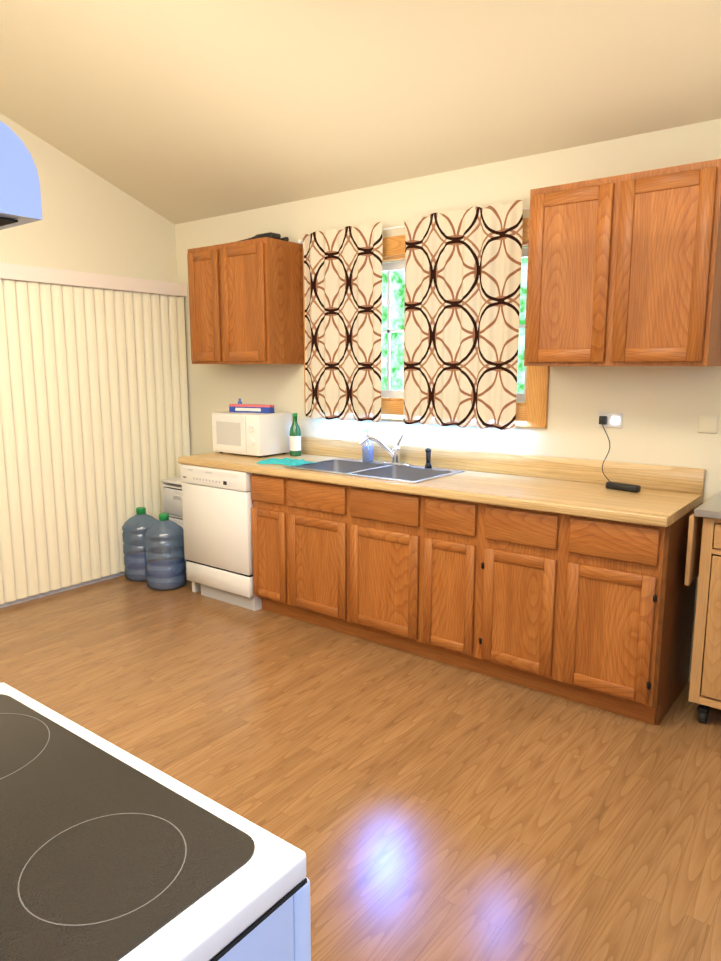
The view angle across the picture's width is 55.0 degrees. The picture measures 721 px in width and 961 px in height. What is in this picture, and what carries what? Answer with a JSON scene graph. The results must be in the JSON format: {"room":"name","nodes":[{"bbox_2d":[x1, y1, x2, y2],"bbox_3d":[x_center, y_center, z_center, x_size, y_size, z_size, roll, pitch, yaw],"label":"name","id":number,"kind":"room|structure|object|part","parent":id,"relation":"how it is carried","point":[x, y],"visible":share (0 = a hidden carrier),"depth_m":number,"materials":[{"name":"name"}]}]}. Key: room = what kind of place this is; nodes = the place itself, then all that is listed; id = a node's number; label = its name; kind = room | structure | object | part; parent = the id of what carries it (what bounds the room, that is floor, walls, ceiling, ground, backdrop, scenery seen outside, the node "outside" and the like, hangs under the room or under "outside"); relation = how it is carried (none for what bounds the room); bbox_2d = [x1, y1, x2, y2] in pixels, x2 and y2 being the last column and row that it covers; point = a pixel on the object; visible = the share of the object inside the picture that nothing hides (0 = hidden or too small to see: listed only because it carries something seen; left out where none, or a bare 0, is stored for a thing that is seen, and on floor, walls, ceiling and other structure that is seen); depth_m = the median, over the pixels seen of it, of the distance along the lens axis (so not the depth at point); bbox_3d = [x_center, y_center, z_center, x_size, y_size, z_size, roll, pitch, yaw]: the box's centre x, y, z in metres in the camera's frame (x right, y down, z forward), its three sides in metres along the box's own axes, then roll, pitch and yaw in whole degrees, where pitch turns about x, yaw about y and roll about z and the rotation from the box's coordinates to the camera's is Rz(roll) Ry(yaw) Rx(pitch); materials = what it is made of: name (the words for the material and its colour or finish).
{"room":"kitchen","nodes":[
{"label":"kitchen","id":0,"kind":"room"},
{"bbox_2d":[0,113,176,282],"bbox_3d":[-2.519,-1.107,3.830,0.120,3.908,3.860,7,12,37],"label":"wall","id":1,"kind":"structure","parent":0,"point":[91,222],"depth_m":4.56,"materials":[{"name":"beige paint"}]},
{"bbox_2d":[0,571,124,607],"bbox_3d":[-2.341,0.793,4.228,0.059,0.030,3.130,7,12,37],"label":"door sill","id":2,"kind":"structure","parent":1,"relation":"attached to","point":[28,598],"depth_m":4.62,"materials":[{"name":"silver metal"}]},
{"bbox_2d":[0,262,186,296],"bbox_3d":[-2.313,-1.204,3.889,0.113,0.090,3.246,7,12,37],"label":"valance","id":3,"kind":"object","parent":1,"relation":"attached to","point":[9,271],"visible":0.8,"depth_m":4.50,"materials":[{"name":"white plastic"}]},
{"bbox_2d":[0,279,189,603],"bbox_3d":[-2.292,-0.192,4.055,0.036,1.960,3.189,7,12,37],"label":"vertical blinds","id":4,"kind":"object","parent":1,"relation":"attached to","point":[94,431],"visible":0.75,"depth_m":4.60,"materials":[{"name":"beige plastic"}]},
{"bbox_2d":[0,575,720,960],"bbox_3d":[-0.195,1.139,2.398,5.970,0.060,3.860,7,12,37],"label":"floor","id":5,"kind":"structure","parent":0,"point":[414,807],"depth_m":2.58,"materials":[{"name":"laminate"}]},
{"bbox_2d":[122,507,157,581],"bbox_3d":[-1.542,0.440,4.903,0.264,0.505,0.264,7,12,37],"label":"water jug","id":6,"kind":"object","parent":5,"relation":"on","point":[137,525],"visible":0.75,"depth_m":4.80,"materials":[{"name":"blue plastic"}]},
{"bbox_2d":[0,683,310,960],"bbox_3d":[-0.567,0.805,0.849,0.756,1.100,0.802,7,12,37],"label":"stove","id":7,"kind":"object","parent":5,"relation":"on","point":[109,851],"visible":1,"depth_m":0.82,"materials":[{"name":"white"}]},
{"bbox_2d":[144,513,186,590],"bbox_3d":[-1.327,0.472,4.710,0.264,0.505,0.264,7,12,37],"label":"water jug","id":8,"kind":"object","parent":5,"relation":"on","point":[165,555],"visible":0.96,"depth_m":4.62,"materials":[{"name":"blue plastic"}]},
{"bbox_2d":[161,477,186,576],"bbox_3d":[-1.173,0.326,5.057,0.380,0.683,0.377,7,12,37],"label":"drawers","id":9,"kind":"object","parent":5,"relation":"on","point":[172,498],"visible":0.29,"depth_m":4.93,"materials":[{"name":"white"}]},
{"bbox_2d":[180,464,261,610],"bbox_3d":[-0.736,0.313,4.568,0.607,0.866,0.604,7,12,37],"label":"dishwasher","id":10,"kind":"object","parent":5,"relation":"on","point":[217,504],"visible":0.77,"depth_m":4.31,"materials":[{"name":"white metal"}]},
{"bbox_2d":[250,473,297,618],"bbox_3d":[-0.333,0.357,4.297,0.357,0.868,0.602,7,12,37],"label":"base cabinet","id":11,"kind":"object","parent":5,"relation":"on","point":[272,511],"depth_m":4.06,"materials":[{"name":"brown wood"}]},
{"bbox_2d":[294,479,357,636],"bbox_3d":[-0.063,0.390,4.094,0.580,0.868,0.602,7,12,37],"label":"base cabinet","id":12,"kind":"object","parent":5,"relation":"on","point":[325,514],"depth_m":3.82,"materials":[{"name":"brown wood"}]},
{"bbox_2d":[358,487,433,657],"bbox_3d":[0.293,0.434,3.824,0.598,0.868,0.602,7,12,37],"label":"base cabinet","id":13,"kind":"object","parent":5,"relation":"on","point":[396,529],"depth_m":3.55,"materials":[{"name":"brown wood"}]},
{"bbox_2d":[430,497,481,672],"bbox_3d":[0.581,0.470,3.607,0.396,0.868,0.602,7,12,37],"label":"base cabinet","id":14,"kind":"object","parent":5,"relation":"on","point":[457,523],"depth_m":3.33,"materials":[{"name":"brown wood"}]},
{"bbox_2d":[478,503,565,695],"bbox_3d":[0.886,0.508,3.377,0.408,0.868,0.602,7,12,37],"label":"base cabinet","id":15,"kind":"object","parent":5,"relation":"on","point":[520,603],"depth_m":3.13,"materials":[{"name":"brown wood"}]},
{"bbox_2d":[558,503,702,724],"bbox_3d":[1.215,0.549,3.129,0.421,0.868,0.602,7,12,37],"label":"base cabinet","id":16,"kind":"object","parent":5,"relation":"on","point":[596,613],"depth_m":2.90,"materials":[{"name":"brown wood"}]},
{"bbox_2d":[178,436,704,526],"bbox_3d":[0.194,-0.081,3.799,2.970,0.157,0.632,7,12,37],"label":"countertop","id":17,"kind":"structure","parent":16,"relation":"on","point":[666,496],"depth_m":3.42,"materials":[{"name":"laminate"}]},
{"bbox_2d":[212,411,291,457],"bbox_3d":[-0.725,-0.314,4.598,0.445,0.272,0.322,7,12,37],"label":"microwave","id":18,"kind":"object","parent":17,"relation":"on","point":[259,435],"visible":0.96,"depth_m":4.47,"materials":[{"name":"white plastic"}]},
{"bbox_2d":[229,404,273,412],"bbox_3d":[-0.721,-0.476,4.582,0.321,0.052,0.055,4,10,25],"label":"box","id":19,"kind":"object","parent":18,"relation":"on","point":[251,408],"visible":1,"depth_m":4.55,"materials":[{"name":"blue cardboard"}]},
{"bbox_2d":[257,458,314,465],"bbox_3d":[-0.451,-0.118,4.163,0.324,0.025,0.236,7,12,37],"label":"cloth","id":20,"kind":"object","parent":17,"relation":"on","point":[287,461],"visible":0.98,"depth_m":4.13,"materials":[{"name":"teal fabric"}]},
{"bbox_2d":[289,413,300,455],"bbox_3d":[-0.424,-0.298,4.495,0.075,0.275,0.074,7,12,37],"label":"bottle","id":21,"kind":"object","parent":17,"relation":"on","point":[295,440],"visible":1,"depth_m":4.47,"materials":[{"name":"green glass"}]},
{"bbox_2d":[284,458,464,482],"bbox_3d":[0.070,0.017,3.916,0.900,0.170,0.500,7,12,37],"label":"sink","id":22,"kind":"object","parent":17,"relation":"in","point":[378,470],"visible":0.23,"depth_m":3.99,"materials":[{"name":"silver metal"}]},
{"bbox_2d":[362,429,372,461],"bbox_3d":[0.042,-0.210,4.167,0.067,0.195,0.074,7,12,37],"label":"soap dispenser","id":23,"kind":"object","parent":22,"relation":"on","point":[367,453],"visible":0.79,"depth_m":4.15,"materials":[{"name":"blue plastic"}]},
{"bbox_2d":[424,448,431,467],"bbox_3d":[0.383,-0.127,3.916,0.044,0.114,0.046,7,12,37],"label":"sprayer","id":24,"kind":"object","parent":22,"relation":"on","point":[428,457],"visible":1,"depth_m":3.91,"materials":[{"name":"black plastic"}]},
{"bbox_2d":[359,435,412,465],"bbox_3d":[0.145,-0.173,3.996,0.253,0.178,0.210,7,12,37],"label":"faucet","id":25,"kind":"object","parent":17,"relation":"on","point":[394,453],"visible":1,"depth_m":4.02,"materials":[{"name":"silver metal"}]},
{"bbox_2d":[606,481,640,492],"bbox_3d":[1.228,0.030,3.243,0.040,0.032,0.160,-8,12,-40],"label":"power adapter","id":26,"kind":"object","parent":17,"relation":"on","point":[623,486],"visible":0.96,"depth_m":3.22,"materials":[{"name":"black plastic"}]},
{"bbox_2d":[684,493,720,723],"bbox_3d":[1.787,0.581,2.757,0.860,0.924,0.455,7,12,37],"label":"kitchen cart","id":27,"kind":"object","parent":5,"relation":"on","point":[703,558],"visible":1,"depth_m":2.81,"materials":[{"name":"brown wood"}]},
{"bbox_2d":[0,0,720,223],"bbox_3d":[-0.195,-2.061,1.873,5.970,1.470,3.860,7,12,37],"label":"ceiling","id":28,"kind":"structure","parent":0,"point":[177,111],"depth_m":3.22,"materials":[{"name":"beige paint"}]},
{"bbox_2d":[175,119,720,680],"bbox_3d":[0.941,-0.405,3.650,5.970,2.580,0.120,7,12,37],"label":"wall","id":29,"kind":"structure","parent":0,"point":[659,409],"depth_m":3.55,"materials":[{"name":"beige paint"}]},
{"bbox_2d":[187,237,303,363],"bbox_3d":[-0.764,-1.145,4.552,0.735,0.750,0.342,7,12,37],"label":"upper cabinet","id":30,"kind":"object","parent":29,"relation":"attached to","point":[245,301],"visible":1,"depth_m":4.37,"materials":[{"name":"brown wood"}]},
{"bbox_2d":[237,232,288,241],"bbox_3d":[-0.649,-1.531,4.413,0.417,0.053,0.195,7,12,37],"label":"tool","id":31,"kind":"object","parent":30,"relation":"on","point":[272,235],"visible":0.31,"depth_m":4.27,"materials":[{"name":"black plastic"}]},
{"bbox_2d":[298,207,529,243],"bbox_3d":[0.264,-1.422,3.874,1.643,0.028,0.042,7,12,37],"label":"curtain rod","id":32,"kind":"object","parent":29,"relation":"attached to","point":[390,228],"visible":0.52,"depth_m":3.92,"materials":[{"name":"white plastic"}]},
{"bbox_2d":[303,221,382,421],"bbox_3d":[-0.119,-0.939,4.210,0.610,1.146,0.036,7,12,37],"label":"curtain","id":33,"kind":"object","parent":32,"relation":"hanging from","point":[343,298],"visible":1,"depth_m":4.19,"materials":[{"name":"fabric"}]},
{"bbox_2d":[403,200,522,429],"bbox_3d":[0.524,-0.860,3.729,0.707,1.146,0.036,7,12,37],"label":"curtain","id":34,"kind":"object","parent":32,"relation":"hanging from","point":[462,300],"visible":1,"depth_m":3.70,"materials":[{"name":"fabric"}]},
{"bbox_2d":[303,218,548,427],"bbox_3d":[0.333,-0.877,4.027,1.660,1.050,0.137,7,12,37],"label":"window","id":35,"kind":"structure","parent":29,"relation":"in","point":[531,410],"depth_m":3.94,"materials":[{"name":"brown wood"}]},
{"bbox_3d":[0.364,-0.883,4.067,1.408,0.798,0.035,7,12,37],"label":"window sash","id":36,"kind":"part","parent":35,"relation":"part of","materials":[{"name":"white wood"}]},
{"bbox_2d":[598,413,622,427],"bbox_3d":[1.207,-0.291,3.363,0.116,0.070,0.034,7,12,37],"label":"electrical outlet","id":37,"kind":"object","parent":29,"relation":"attached to","point":[612,420],"visible":1,"depth_m":3.36,"materials":[{"name":"white plastic"}]},
{"bbox_2d":[602,424,609,481],"bbox_3d":[1.186,-0.127,3.327,0.101,0.276,0.104,7,12,37],"label":"cord","id":38,"kind":"object","parent":37,"relation":"attached to","point":[607,453],"visible":0.98,"depth_m":3.31,"materials":[{"name":"black plastic"}]},
{"bbox_2d":[524,159,720,365],"bbox_3d":[1.176,-0.910,3.087,0.790,0.790,0.342,7,12,37],"label":"upper cabinet","id":39,"kind":"object","parent":29,"relation":"attached to","point":[624,270],"visible":1,"depth_m":2.92,"materials":[{"name":"brown wood"}]},
{"bbox_2d":[698,415,717,432],"bbox_3d":[1.561,-0.253,3.112,0.080,0.080,0.007,7,12,37],"label":"switch plate","id":40,"kind":"object","parent":29,"relation":"attached to","point":[707,423],"visible":1,"depth_m":3.11,"materials":[{"name":"beige plastic"}]},
{"bbox_3d":[-1.331,-0.557,0.615,5.970,3.865,0.120,7,12,37],"label":"wall","id":41,"kind":"structure","parent":0,"visible":0},
{"bbox_2d":[0,121,41,229],"bbox_3d":[-0.673,-0.596,0.479,0.750,0.814,0.473,7,12,37],"label":"range hood","id":42,"kind":"object","parent":41,"relation":"attached to","point":[20,198],"visible":1,"depth_m":0.49,"materials":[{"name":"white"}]},
{"label":"outside","id":43,"kind":"structure","parent":0,"visible":0},
{"bbox_2d":[381,247,527,397],"bbox_3d":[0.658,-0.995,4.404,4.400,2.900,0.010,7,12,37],"label":"window","id":44,"kind":"structure","parent":43,"point":[397,323],"depth_m":4.70,"materials":[{"name":"clear glass"}]}
]}

